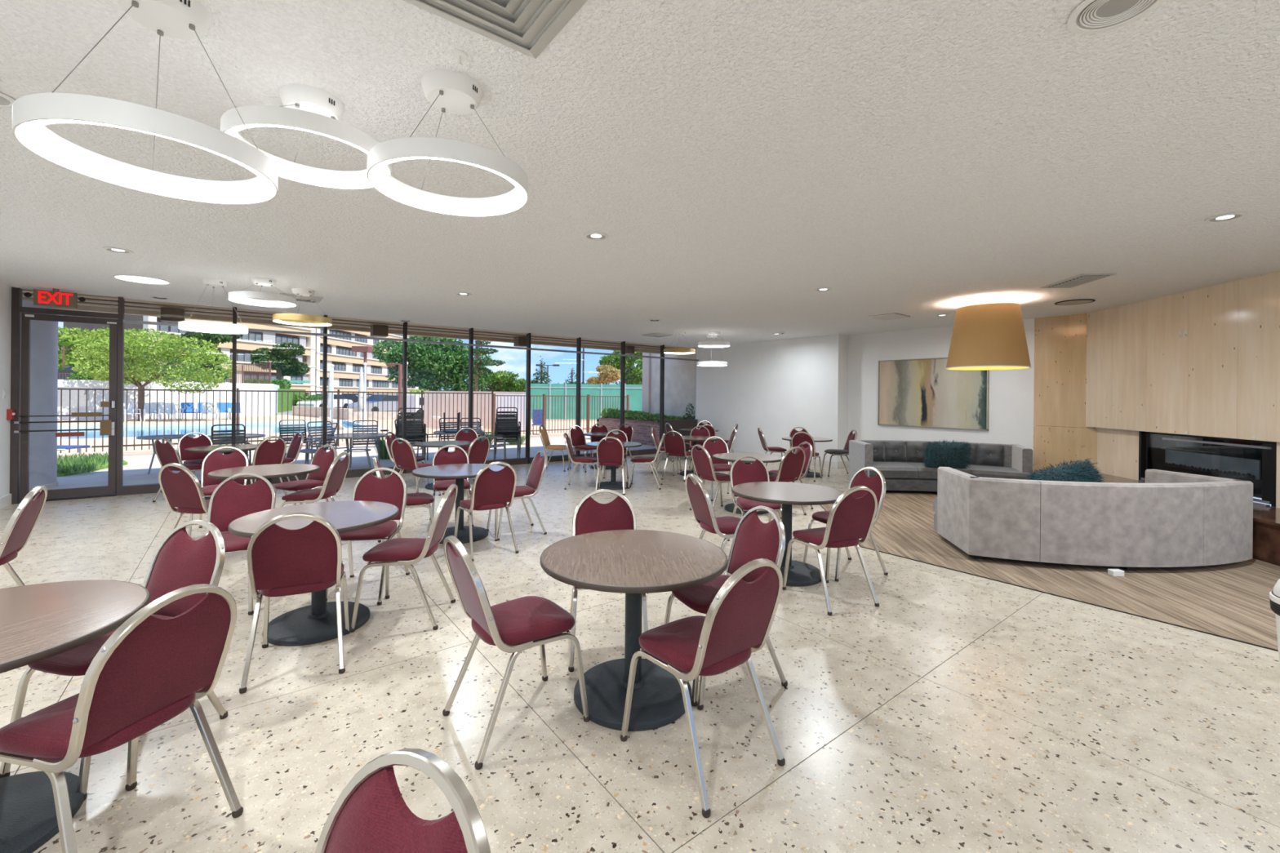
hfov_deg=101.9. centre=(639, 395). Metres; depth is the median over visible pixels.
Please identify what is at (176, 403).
chair
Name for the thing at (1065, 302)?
grille
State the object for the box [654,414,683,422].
shrub
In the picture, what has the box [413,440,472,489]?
round table
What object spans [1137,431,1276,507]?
fireplace
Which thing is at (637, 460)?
banquet chair
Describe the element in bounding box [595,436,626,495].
banquet chair
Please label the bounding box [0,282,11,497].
wall
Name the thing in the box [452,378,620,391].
oak tree
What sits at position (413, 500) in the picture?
banquet chair
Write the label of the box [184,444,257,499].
round table
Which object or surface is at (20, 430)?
door
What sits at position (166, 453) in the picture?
banquet chair
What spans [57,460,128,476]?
lawn
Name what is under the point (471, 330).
trim
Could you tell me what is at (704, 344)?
pendant
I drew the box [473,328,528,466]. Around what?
window
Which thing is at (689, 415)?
shrub
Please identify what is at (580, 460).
banquet chair
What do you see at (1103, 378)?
wall
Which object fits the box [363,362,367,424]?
pole
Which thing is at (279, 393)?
bank
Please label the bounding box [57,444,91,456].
sun lounger
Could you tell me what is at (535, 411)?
folding chair
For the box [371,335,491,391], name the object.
maple tree
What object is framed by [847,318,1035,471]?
wall
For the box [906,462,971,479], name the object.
seat cushion
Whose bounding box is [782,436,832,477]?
round table
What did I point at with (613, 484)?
round table
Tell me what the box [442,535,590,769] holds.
banquet chair
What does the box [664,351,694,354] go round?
diffuser
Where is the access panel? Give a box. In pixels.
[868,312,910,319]
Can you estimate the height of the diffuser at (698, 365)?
0.025 m
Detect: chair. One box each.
[0,485,47,586]
[0,520,227,801]
[0,583,243,852]
[123,403,141,422]
[142,402,160,421]
[150,402,168,420]
[152,437,201,502]
[158,403,176,421]
[158,462,209,532]
[168,402,185,418]
[177,431,213,464]
[179,402,197,420]
[187,446,248,537]
[195,472,275,615]
[196,402,211,419]
[200,403,219,421]
[211,423,250,463]
[215,402,231,419]
[226,402,242,419]
[239,512,350,693]
[248,435,287,495]
[253,431,303,482]
[275,444,337,505]
[278,419,312,462]
[279,452,350,507]
[300,422,337,464]
[306,421,346,464]
[315,748,490,852]
[326,467,409,601]
[349,420,379,467]
[351,484,457,632]
[372,456,434,542]
[384,431,429,484]
[391,437,440,495]
[394,419,427,460]
[394,436,424,465]
[395,408,426,454]
[395,412,425,440]
[395,418,425,460]
[429,444,473,526]
[438,417,460,449]
[442,435,489,496]
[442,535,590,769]
[453,427,478,480]
[453,461,519,561]
[460,417,484,441]
[475,421,506,458]
[486,449,547,541]
[493,433,519,459]
[494,407,520,439]
[494,413,520,453]
[494,415,519,456]
[531,409,542,435]
[538,425,571,471]
[563,432,599,489]
[567,425,601,472]
[568,488,648,671]
[590,422,608,457]
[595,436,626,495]
[600,429,628,482]
[617,423,633,466]
[620,558,785,817]
[627,433,665,489]
[650,426,681,474]
[661,431,695,481]
[663,506,787,710]
[664,422,692,462]
[684,473,741,550]
[687,425,710,470]
[689,444,739,510]
[696,420,711,428]
[698,424,715,442]
[702,435,731,501]
[715,423,737,462]
[727,428,736,463]
[727,455,782,541]
[757,427,786,466]
[768,441,813,511]
[768,446,806,519]
[782,485,879,616]
[789,426,814,469]
[791,431,822,481]
[802,466,888,582]
[821,429,857,476]
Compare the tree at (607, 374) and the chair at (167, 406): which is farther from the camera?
the tree at (607, 374)
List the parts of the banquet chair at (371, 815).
backrest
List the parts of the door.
pane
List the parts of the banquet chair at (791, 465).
seat, frame, backrest, frame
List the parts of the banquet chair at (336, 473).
frame, seat, frame, backrest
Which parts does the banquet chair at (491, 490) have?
frame, seat, frame, backrest, frame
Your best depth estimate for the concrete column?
8.14 m
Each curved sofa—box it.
[848,440,1032,493]
[933,466,1253,570]
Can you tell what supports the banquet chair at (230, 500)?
on the floor at (959, 712)
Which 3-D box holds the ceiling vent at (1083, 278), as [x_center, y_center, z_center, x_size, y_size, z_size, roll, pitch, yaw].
[5.080,-1.329,6.042,0.340,0.021,0.720,1,0,7]
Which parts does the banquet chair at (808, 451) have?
seat, backrest, frame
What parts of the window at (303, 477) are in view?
rail, head rail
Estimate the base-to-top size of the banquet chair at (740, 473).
0.916 m
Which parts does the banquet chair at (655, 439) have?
backrest, frame, frame, frame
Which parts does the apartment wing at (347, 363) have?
wall panel, wall panel, wall panel, wall panel, wall panel, wall panel, wall panel, wall panel, wall panel, wall panel, wall panel, wall panel, wall panel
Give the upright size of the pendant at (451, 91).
0.468 m
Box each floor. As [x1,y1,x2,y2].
[0,451,1279,852]
[48,435,655,493]
[820,490,1279,649]
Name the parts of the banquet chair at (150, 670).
frame, seat, frame, backrest, frame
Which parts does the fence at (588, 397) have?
post, post, rail, rail, post, post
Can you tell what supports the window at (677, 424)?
in the wall at (775, 387)
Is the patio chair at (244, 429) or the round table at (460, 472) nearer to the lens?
the round table at (460, 472)
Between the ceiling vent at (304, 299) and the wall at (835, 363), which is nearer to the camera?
the ceiling vent at (304, 299)
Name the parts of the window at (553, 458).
rail, head rail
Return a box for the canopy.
[267,379,310,382]
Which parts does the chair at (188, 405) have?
frame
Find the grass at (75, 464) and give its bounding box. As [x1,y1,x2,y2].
[57,451,108,474]
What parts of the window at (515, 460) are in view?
head rail, rail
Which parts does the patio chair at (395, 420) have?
frame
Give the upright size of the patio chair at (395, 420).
0.964 m
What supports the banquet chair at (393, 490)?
on the floor at (959, 712)
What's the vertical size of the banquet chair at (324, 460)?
0.916 m
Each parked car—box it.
[57,366,84,379]
[296,393,352,408]
[334,393,357,408]
[346,394,398,411]
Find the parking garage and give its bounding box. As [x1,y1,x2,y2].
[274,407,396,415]
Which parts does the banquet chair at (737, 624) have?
frame, seat, frame, frame, backrest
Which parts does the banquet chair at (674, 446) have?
frame, backrest, frame, seat, frame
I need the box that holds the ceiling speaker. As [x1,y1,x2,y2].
[1054,298,1095,305]
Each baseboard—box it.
[0,493,11,509]
[700,449,822,466]
[821,460,848,468]
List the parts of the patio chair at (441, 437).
frame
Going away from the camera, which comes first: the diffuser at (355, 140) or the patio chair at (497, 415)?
the diffuser at (355, 140)
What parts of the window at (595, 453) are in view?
rail, head rail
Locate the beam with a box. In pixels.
[22,288,695,355]
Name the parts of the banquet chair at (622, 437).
frame, backrest, frame, frame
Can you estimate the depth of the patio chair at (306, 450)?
10.45 m
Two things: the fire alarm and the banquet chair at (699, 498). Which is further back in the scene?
the fire alarm
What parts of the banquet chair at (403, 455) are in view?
backrest, frame, frame, seat, frame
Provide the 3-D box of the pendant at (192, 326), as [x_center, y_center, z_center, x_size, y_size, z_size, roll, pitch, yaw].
[-5.318,-1.126,6.486,0.680,0.628,0.680,1,0,-38]
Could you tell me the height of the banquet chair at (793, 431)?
0.916 m
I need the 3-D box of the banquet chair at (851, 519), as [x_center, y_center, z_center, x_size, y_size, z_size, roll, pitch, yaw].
[1.473,1.105,4.000,0.477,0.916,0.602,1,0,-22]
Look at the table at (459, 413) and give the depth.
11.78 m
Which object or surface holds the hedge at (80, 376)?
on the bank
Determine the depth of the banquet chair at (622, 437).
9.67 m
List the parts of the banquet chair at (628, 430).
backrest, frame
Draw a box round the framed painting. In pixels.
[877,357,989,431]
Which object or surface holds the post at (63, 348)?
on the bank
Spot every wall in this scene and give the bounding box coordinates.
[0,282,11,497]
[57,379,273,420]
[57,386,89,406]
[272,383,279,415]
[292,405,352,419]
[346,411,399,419]
[424,391,525,429]
[490,393,525,431]
[650,353,695,417]
[695,335,823,459]
[822,333,848,462]
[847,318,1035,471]
[1033,271,1279,508]
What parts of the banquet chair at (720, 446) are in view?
frame, backrest, frame, seat, frame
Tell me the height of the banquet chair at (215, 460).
0.916 m
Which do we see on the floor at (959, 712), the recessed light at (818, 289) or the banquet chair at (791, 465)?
the banquet chair at (791, 465)
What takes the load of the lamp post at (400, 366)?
on the pool deck
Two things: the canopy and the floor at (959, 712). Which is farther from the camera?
the canopy
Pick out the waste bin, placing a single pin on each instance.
(1274, 595)
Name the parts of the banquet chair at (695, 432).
frame, seat, backrest, frame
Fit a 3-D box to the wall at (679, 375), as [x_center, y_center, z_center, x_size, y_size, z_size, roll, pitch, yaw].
[1.265,0.111,16.686,0.350,3.500,3.090,1,0,-38]
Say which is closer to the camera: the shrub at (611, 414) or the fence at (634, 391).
the shrub at (611, 414)
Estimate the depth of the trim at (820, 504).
3.93 m
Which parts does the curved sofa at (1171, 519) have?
seat, leg, panel, panel, leg, panel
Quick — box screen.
[228,363,271,383]
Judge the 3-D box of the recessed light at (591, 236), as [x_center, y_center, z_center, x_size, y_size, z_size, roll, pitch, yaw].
[-0.381,-1.387,4.516,0.214,0.010,0.214,1,0,-38]
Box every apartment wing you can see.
[63,314,315,395]
[315,328,428,395]
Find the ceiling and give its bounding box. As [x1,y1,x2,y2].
[0,0,1279,347]
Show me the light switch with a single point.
(3, 389)
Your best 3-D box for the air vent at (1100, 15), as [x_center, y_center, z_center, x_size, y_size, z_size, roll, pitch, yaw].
[1.677,-1.367,1.822,0.274,0.010,0.274,1,0,-38]
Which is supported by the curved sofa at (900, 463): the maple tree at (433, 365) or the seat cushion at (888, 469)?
the seat cushion at (888, 469)
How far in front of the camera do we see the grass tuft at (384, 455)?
12.30 m
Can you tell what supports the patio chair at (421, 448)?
on the floor at (135, 472)
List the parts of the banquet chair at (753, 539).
frame, seat, frame, backrest, frame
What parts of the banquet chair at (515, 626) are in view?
backrest, frame, frame, seat, frame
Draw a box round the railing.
[57,373,84,379]
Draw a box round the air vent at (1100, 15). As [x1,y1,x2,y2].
[1066,0,1164,34]
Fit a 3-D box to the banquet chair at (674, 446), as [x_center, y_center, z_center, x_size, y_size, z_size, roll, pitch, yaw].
[0.724,1.098,9.731,0.477,0.916,0.602,1,0,27]
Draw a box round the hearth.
[1098,473,1279,566]
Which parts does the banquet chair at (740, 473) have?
frame, backrest, frame, seat, frame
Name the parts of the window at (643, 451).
rail, head rail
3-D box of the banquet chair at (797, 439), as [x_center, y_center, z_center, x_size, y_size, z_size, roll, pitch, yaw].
[3.155,1.121,9.864,0.477,0.916,0.602,1,0,32]
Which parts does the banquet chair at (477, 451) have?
frame, backrest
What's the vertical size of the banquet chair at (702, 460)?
0.916 m
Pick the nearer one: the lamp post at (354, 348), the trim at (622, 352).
the trim at (622, 352)
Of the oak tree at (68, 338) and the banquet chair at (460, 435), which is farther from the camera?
the oak tree at (68, 338)
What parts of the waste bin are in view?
dome lid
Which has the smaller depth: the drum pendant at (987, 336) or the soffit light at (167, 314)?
the drum pendant at (987, 336)
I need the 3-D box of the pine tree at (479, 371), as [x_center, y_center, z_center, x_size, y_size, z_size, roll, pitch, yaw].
[-11.819,-1.419,39.991,2.956,6.112,1.225,1,0,0]
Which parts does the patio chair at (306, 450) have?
frame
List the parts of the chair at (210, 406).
seat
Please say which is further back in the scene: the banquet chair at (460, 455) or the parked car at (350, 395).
the parked car at (350, 395)
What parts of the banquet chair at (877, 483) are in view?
seat, frame, frame, backrest, frame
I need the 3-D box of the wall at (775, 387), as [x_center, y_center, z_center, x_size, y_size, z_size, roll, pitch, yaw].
[3.068,0.094,13.455,0.530,3.008,4.150,1,0,-38]
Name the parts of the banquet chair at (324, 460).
seat, frame, backrest, frame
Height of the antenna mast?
8.432 m
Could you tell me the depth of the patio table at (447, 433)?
11.70 m
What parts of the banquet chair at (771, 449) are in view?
backrest, frame, seat, frame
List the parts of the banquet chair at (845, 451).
frame, seat, frame, backrest, frame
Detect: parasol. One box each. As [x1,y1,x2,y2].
[327,368,335,420]
[355,366,366,422]
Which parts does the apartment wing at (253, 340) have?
wall panel, wall panel, wall panel, wall panel, wall panel, wall panel, wall panel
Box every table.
[0,580,150,852]
[136,434,195,474]
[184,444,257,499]
[207,463,319,483]
[208,433,265,462]
[227,500,399,646]
[326,433,386,468]
[411,463,504,544]
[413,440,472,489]
[433,430,484,448]
[442,412,465,431]
[540,529,728,731]
[582,431,627,469]
[585,440,641,489]
[679,428,718,460]
[679,435,719,476]
[711,453,782,515]
[731,481,843,586]
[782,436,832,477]
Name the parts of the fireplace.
rail, rail, rail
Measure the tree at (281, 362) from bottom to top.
5.533 m
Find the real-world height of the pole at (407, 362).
3.402 m
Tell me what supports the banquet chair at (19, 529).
on the floor at (959, 712)
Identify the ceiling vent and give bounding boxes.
[280,293,323,302]
[403,0,587,58]
[640,333,672,337]
[1040,273,1116,288]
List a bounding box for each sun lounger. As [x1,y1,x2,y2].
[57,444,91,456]
[319,416,378,439]
[429,415,483,437]
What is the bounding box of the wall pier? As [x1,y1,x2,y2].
[641,352,650,413]
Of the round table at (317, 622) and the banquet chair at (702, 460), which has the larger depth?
the banquet chair at (702, 460)
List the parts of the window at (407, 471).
rail, head rail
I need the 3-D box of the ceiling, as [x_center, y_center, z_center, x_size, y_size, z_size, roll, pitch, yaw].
[1.574,-1.549,5.002,14.110,0.350,15.630,1,0,-38]
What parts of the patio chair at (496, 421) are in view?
frame, frame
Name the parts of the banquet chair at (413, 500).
backrest, frame, frame, seat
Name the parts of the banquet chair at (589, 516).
frame, backrest, frame, frame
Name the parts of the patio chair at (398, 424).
frame, rail, frame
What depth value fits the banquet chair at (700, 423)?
13.64 m
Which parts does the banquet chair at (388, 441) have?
frame, backrest, frame, seat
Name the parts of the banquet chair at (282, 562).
frame, frame, backrest, seat, frame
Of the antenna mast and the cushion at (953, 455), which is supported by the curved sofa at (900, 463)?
the cushion at (953, 455)
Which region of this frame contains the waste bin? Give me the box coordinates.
[1269,578,1279,669]
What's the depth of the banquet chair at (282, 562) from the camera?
2.80 m
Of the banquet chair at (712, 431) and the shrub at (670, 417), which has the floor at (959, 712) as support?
the banquet chair at (712, 431)
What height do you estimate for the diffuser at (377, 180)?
0.025 m
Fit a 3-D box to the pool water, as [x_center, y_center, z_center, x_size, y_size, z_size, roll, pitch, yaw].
[-21.820,1.607,19.249,20.300,0.270,9.300,1,0,-38]
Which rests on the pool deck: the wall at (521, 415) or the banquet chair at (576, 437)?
the wall at (521, 415)
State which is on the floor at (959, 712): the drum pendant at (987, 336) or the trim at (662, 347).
the trim at (662, 347)
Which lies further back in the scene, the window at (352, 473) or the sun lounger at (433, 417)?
the sun lounger at (433, 417)
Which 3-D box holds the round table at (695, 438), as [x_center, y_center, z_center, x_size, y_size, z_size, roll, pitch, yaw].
[1.092,1.194,10.272,0.959,0.732,0.959,1,0,-17]
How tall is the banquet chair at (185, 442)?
0.916 m
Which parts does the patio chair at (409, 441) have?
frame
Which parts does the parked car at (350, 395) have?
cabin glass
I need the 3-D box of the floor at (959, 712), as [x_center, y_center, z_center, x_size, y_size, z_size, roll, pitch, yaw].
[1.442,1.688,5.051,13.810,0.250,15.630,1,0,-38]
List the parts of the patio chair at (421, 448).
frame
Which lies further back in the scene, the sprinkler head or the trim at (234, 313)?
the trim at (234, 313)
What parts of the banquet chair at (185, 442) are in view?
seat, backrest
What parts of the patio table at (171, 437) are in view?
leg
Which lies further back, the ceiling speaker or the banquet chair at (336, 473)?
the ceiling speaker
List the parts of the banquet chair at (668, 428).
backrest, frame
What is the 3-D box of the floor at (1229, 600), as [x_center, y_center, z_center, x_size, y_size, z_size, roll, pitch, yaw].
[6.202,1.605,4.907,5.600,0.007,9.000,1,0,-38]
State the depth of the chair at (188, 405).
29.11 m
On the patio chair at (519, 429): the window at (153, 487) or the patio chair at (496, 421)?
the patio chair at (496, 421)
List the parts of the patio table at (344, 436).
leg, leg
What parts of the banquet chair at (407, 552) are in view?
frame, seat, frame, frame, backrest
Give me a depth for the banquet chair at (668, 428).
12.40 m
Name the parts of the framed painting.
frame, frame, frame, frame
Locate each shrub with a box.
[600,407,628,418]
[619,409,651,420]
[637,412,668,422]
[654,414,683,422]
[680,403,694,419]
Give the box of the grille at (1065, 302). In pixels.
[1057,300,1093,305]
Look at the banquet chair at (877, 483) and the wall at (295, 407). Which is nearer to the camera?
the banquet chair at (877, 483)
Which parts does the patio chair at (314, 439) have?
frame, rail, frame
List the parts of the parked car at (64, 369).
cabin glass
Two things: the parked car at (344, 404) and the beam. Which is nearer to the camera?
the beam
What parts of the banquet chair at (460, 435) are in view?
backrest, frame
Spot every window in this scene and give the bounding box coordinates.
[120,297,232,495]
[236,307,324,484]
[327,315,404,478]
[405,322,470,473]
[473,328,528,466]
[529,333,578,463]
[580,337,622,457]
[625,342,662,456]
[663,345,697,453]
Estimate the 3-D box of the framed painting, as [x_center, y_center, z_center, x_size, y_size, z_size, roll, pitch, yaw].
[5.680,-0.057,10.196,0.045,1.360,2.040,1,0,-38]
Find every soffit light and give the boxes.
[160,306,185,323]
[370,324,388,337]
[513,336,526,346]
[620,345,634,354]
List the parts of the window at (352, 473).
head rail, rail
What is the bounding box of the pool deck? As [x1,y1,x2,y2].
[57,414,596,458]
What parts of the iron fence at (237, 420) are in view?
post, rail, rail, post, post, post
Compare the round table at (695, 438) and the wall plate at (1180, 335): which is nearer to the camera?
the wall plate at (1180, 335)
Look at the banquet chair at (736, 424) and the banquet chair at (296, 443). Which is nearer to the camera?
the banquet chair at (296, 443)
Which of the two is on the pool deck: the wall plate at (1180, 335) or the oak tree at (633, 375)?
the oak tree at (633, 375)
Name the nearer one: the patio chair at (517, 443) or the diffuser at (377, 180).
the diffuser at (377, 180)
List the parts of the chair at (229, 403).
frame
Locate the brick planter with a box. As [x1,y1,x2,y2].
[596,417,659,446]
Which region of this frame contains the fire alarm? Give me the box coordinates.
[6,408,15,419]
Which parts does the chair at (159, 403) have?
frame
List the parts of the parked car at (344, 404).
cabin glass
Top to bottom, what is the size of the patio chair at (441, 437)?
0.964 m
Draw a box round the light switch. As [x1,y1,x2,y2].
[2,388,5,398]
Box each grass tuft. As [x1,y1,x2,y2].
[372,433,391,459]
[477,431,493,444]
[508,434,530,444]
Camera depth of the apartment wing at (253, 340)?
75.84 m
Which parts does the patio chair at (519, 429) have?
frame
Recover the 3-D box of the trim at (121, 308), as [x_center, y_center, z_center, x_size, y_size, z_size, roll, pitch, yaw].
[-7.725,0.007,7.715,0.052,2.938,0.120,1,0,-38]
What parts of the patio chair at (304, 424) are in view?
frame, rail, frame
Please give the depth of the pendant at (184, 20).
1.79 m
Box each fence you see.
[57,387,493,453]
[493,393,629,439]
[530,382,642,420]
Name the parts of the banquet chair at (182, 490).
frame, backrest, seat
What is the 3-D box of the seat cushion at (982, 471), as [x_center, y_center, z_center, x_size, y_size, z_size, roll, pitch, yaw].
[5.645,1.252,8.321,0.755,0.163,1.015,1,0,15]
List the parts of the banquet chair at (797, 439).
backrest, frame, frame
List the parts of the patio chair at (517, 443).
frame, frame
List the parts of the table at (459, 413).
leg, leg, leg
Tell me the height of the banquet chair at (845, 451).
0.916 m
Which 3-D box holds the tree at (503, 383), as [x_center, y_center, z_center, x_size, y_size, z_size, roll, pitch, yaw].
[-14.056,-0.490,52.623,6.838,4.211,4.181,1,0,-14]
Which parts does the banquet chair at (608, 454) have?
frame, frame, backrest, seat, frame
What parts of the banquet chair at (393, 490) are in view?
frame, seat, backrest, frame, frame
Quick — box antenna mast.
[582,348,584,388]
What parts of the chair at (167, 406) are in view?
frame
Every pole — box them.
[330,364,333,419]
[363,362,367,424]
[406,362,408,403]
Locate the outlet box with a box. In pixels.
[1107,568,1124,576]
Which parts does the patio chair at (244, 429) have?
frame, rail, frame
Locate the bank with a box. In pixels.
[277,388,305,413]
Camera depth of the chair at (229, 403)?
30.02 m
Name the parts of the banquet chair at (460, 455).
frame, backrest, frame, seat, frame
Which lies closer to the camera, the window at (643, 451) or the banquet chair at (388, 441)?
the banquet chair at (388, 441)
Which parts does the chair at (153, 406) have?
frame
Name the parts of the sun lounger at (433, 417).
backrest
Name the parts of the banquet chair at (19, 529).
seat, frame, backrest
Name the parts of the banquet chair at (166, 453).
backrest, frame, frame, seat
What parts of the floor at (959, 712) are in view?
terrazzo panel, terrazzo panel, terrazzo panel, terrazzo panel, terrazzo panel, terrazzo panel, terrazzo panel, terrazzo panel, terrazzo panel, terrazzo panel, terrazzo panel, terrazzo panel, terrazzo panel, terrazzo panel, terrazzo panel, terrazzo panel, terrazzo panel, terrazzo panel, terrazzo panel, terrazzo panel, terrazzo panel, terrazzo panel, terrazzo panel, terrazzo panel, terrazzo panel, terrazzo panel, terrazzo panel, terrazzo panel, terrazzo panel, terrazzo panel, terrazzo panel, terrazzo panel, terrazzo panel, terrazzo panel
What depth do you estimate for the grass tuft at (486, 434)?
14.45 m
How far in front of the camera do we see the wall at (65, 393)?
25.80 m
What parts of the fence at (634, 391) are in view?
screen panel, post, screen panel, post, screen panel, post, screen panel, post, screen panel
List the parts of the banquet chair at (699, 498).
backrest, frame, seat, frame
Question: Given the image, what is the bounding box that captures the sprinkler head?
[452,49,467,67]
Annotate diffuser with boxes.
[16,119,275,203]
[179,327,247,333]
[225,124,390,188]
[228,297,295,306]
[273,320,331,326]
[368,156,526,215]
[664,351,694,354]
[697,364,726,366]
[698,345,728,347]
[960,366,1013,368]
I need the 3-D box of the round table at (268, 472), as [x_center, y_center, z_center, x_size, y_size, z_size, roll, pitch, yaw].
[-3.946,1.146,5.479,0.959,0.732,0.959,1,0,-5]
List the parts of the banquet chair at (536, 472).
frame, frame, seat, backrest, frame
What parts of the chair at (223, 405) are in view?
frame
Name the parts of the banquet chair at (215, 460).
frame, seat, backrest, frame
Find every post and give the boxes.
[62,345,64,367]
[241,364,243,382]
[269,360,271,383]
[351,346,373,411]
[386,363,402,415]
[535,364,559,377]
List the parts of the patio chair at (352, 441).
frame, rail, frame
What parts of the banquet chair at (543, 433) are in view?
backrest, frame, frame, seat, frame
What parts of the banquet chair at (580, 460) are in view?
backrest, frame, frame, frame, seat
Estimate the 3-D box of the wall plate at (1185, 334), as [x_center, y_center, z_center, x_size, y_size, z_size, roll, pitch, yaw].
[6.918,-0.790,6.585,0.022,0.080,0.037,1,0,7]
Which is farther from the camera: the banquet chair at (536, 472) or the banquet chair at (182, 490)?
the banquet chair at (536, 472)
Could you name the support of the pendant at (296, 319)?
hanging from the ceiling
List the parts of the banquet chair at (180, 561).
frame, seat, frame, backrest, frame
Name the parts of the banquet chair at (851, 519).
frame, seat, frame, backrest, frame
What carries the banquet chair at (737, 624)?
on the floor at (959, 712)
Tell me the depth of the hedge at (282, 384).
51.72 m
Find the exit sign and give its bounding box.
[23,288,85,307]
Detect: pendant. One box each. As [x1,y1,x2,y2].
[12,0,278,204]
[177,278,248,333]
[220,83,391,189]
[227,276,296,307]
[272,288,332,326]
[366,69,528,217]
[663,331,695,354]
[697,331,729,347]
[697,334,727,366]
[945,300,1031,370]
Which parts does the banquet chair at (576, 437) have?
frame, frame, backrest, seat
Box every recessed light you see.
[0,92,15,108]
[102,247,133,253]
[112,274,170,284]
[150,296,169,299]
[455,292,471,296]
[583,232,608,240]
[648,319,660,321]
[814,288,831,291]
[934,314,949,316]
[1204,212,1246,222]
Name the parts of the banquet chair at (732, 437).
backrest, frame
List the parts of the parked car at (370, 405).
cabin glass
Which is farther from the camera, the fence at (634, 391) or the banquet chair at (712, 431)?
the fence at (634, 391)
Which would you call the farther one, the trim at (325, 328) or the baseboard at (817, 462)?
the baseboard at (817, 462)
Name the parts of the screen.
rail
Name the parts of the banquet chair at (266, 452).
backrest, frame, frame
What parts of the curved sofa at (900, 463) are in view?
panel, seat, panel, panel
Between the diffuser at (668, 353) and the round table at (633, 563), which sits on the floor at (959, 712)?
the round table at (633, 563)
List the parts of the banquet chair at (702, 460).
backrest, frame, frame, seat, frame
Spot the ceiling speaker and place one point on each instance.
(1080, 301)
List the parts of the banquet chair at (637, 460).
frame, seat, frame, frame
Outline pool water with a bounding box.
[57,422,367,439]
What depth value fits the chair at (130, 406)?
27.12 m
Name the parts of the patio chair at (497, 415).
frame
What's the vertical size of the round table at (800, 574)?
0.732 m
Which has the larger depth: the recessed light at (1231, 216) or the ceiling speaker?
the ceiling speaker
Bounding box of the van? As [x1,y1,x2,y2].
[401,394,423,417]
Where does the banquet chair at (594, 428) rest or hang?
on the floor at (959, 712)
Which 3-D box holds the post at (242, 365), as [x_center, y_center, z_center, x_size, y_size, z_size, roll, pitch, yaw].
[-35.990,-1.693,47.000,0.264,2.200,0.264,1,0,0]
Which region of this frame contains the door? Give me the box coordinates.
[9,287,118,504]
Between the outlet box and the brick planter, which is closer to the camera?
the outlet box
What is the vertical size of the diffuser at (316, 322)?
0.025 m
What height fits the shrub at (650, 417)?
0.512 m
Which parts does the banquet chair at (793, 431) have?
backrest, frame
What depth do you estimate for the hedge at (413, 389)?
33.88 m
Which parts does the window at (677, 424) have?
spandrel panel, sill rail, head rail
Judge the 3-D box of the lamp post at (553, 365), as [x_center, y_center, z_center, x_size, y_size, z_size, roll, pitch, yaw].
[-10.330,-1.009,58.000,2.600,5.000,0.400,1,0,0]
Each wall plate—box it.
[1177,330,1182,337]
[1183,330,1187,337]
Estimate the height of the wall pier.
3.500 m
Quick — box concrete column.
[22,300,57,491]
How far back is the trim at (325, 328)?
9.26 m
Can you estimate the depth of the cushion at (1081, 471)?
5.64 m
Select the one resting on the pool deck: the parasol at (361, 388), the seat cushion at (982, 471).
the parasol at (361, 388)
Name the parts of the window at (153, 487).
rail, head rail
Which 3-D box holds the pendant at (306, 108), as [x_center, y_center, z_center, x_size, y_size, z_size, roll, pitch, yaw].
[-1.556,-1.260,2.465,0.680,0.288,0.680,1,0,-38]
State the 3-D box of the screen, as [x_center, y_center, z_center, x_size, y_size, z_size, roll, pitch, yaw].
[-36.013,-1.868,48.000,4.067,2.250,0.041,1,0,0]
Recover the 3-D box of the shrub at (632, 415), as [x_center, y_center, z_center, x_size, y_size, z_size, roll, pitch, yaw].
[-0.115,0.752,17.469,0.952,0.575,1.305,1,0,-38]
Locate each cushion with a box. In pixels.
[867,462,918,478]
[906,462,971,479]
[922,439,973,469]
[933,497,937,512]
[965,465,1031,479]
[1026,457,1105,482]
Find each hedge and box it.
[66,368,129,381]
[243,377,292,389]
[292,394,321,405]
[407,388,431,415]
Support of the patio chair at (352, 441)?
on the floor at (135, 472)
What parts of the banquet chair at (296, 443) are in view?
seat, backrest, frame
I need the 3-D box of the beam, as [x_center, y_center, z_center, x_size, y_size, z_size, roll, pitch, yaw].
[-4.712,-1.601,11.068,22.000,0.490,1.530,1,0,-38]
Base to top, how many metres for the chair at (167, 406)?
0.958 m
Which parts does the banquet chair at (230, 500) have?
seat, frame, backrest, frame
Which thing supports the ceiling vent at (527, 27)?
in the ceiling
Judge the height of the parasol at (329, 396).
2.950 m
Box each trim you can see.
[115,297,124,495]
[123,320,698,360]
[231,306,236,453]
[322,315,327,451]
[401,321,407,473]
[467,328,473,432]
[525,333,530,463]
[575,337,581,456]
[620,341,625,426]
[659,344,664,447]
[819,504,1278,651]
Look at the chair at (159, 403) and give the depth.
28.59 m
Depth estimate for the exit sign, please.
7.08 m
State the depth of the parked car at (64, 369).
39.25 m
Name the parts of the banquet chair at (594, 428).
backrest, frame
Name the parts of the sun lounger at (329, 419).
backrest, rail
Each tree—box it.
[57,325,155,372]
[70,326,237,421]
[162,347,229,382]
[248,342,311,382]
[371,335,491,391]
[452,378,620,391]
[466,340,505,391]
[466,369,531,391]
[524,355,551,391]
[564,368,576,388]
[585,364,620,384]
[598,350,642,384]
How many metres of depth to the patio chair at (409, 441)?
11.16 m
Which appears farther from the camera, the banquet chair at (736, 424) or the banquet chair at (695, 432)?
the banquet chair at (736, 424)

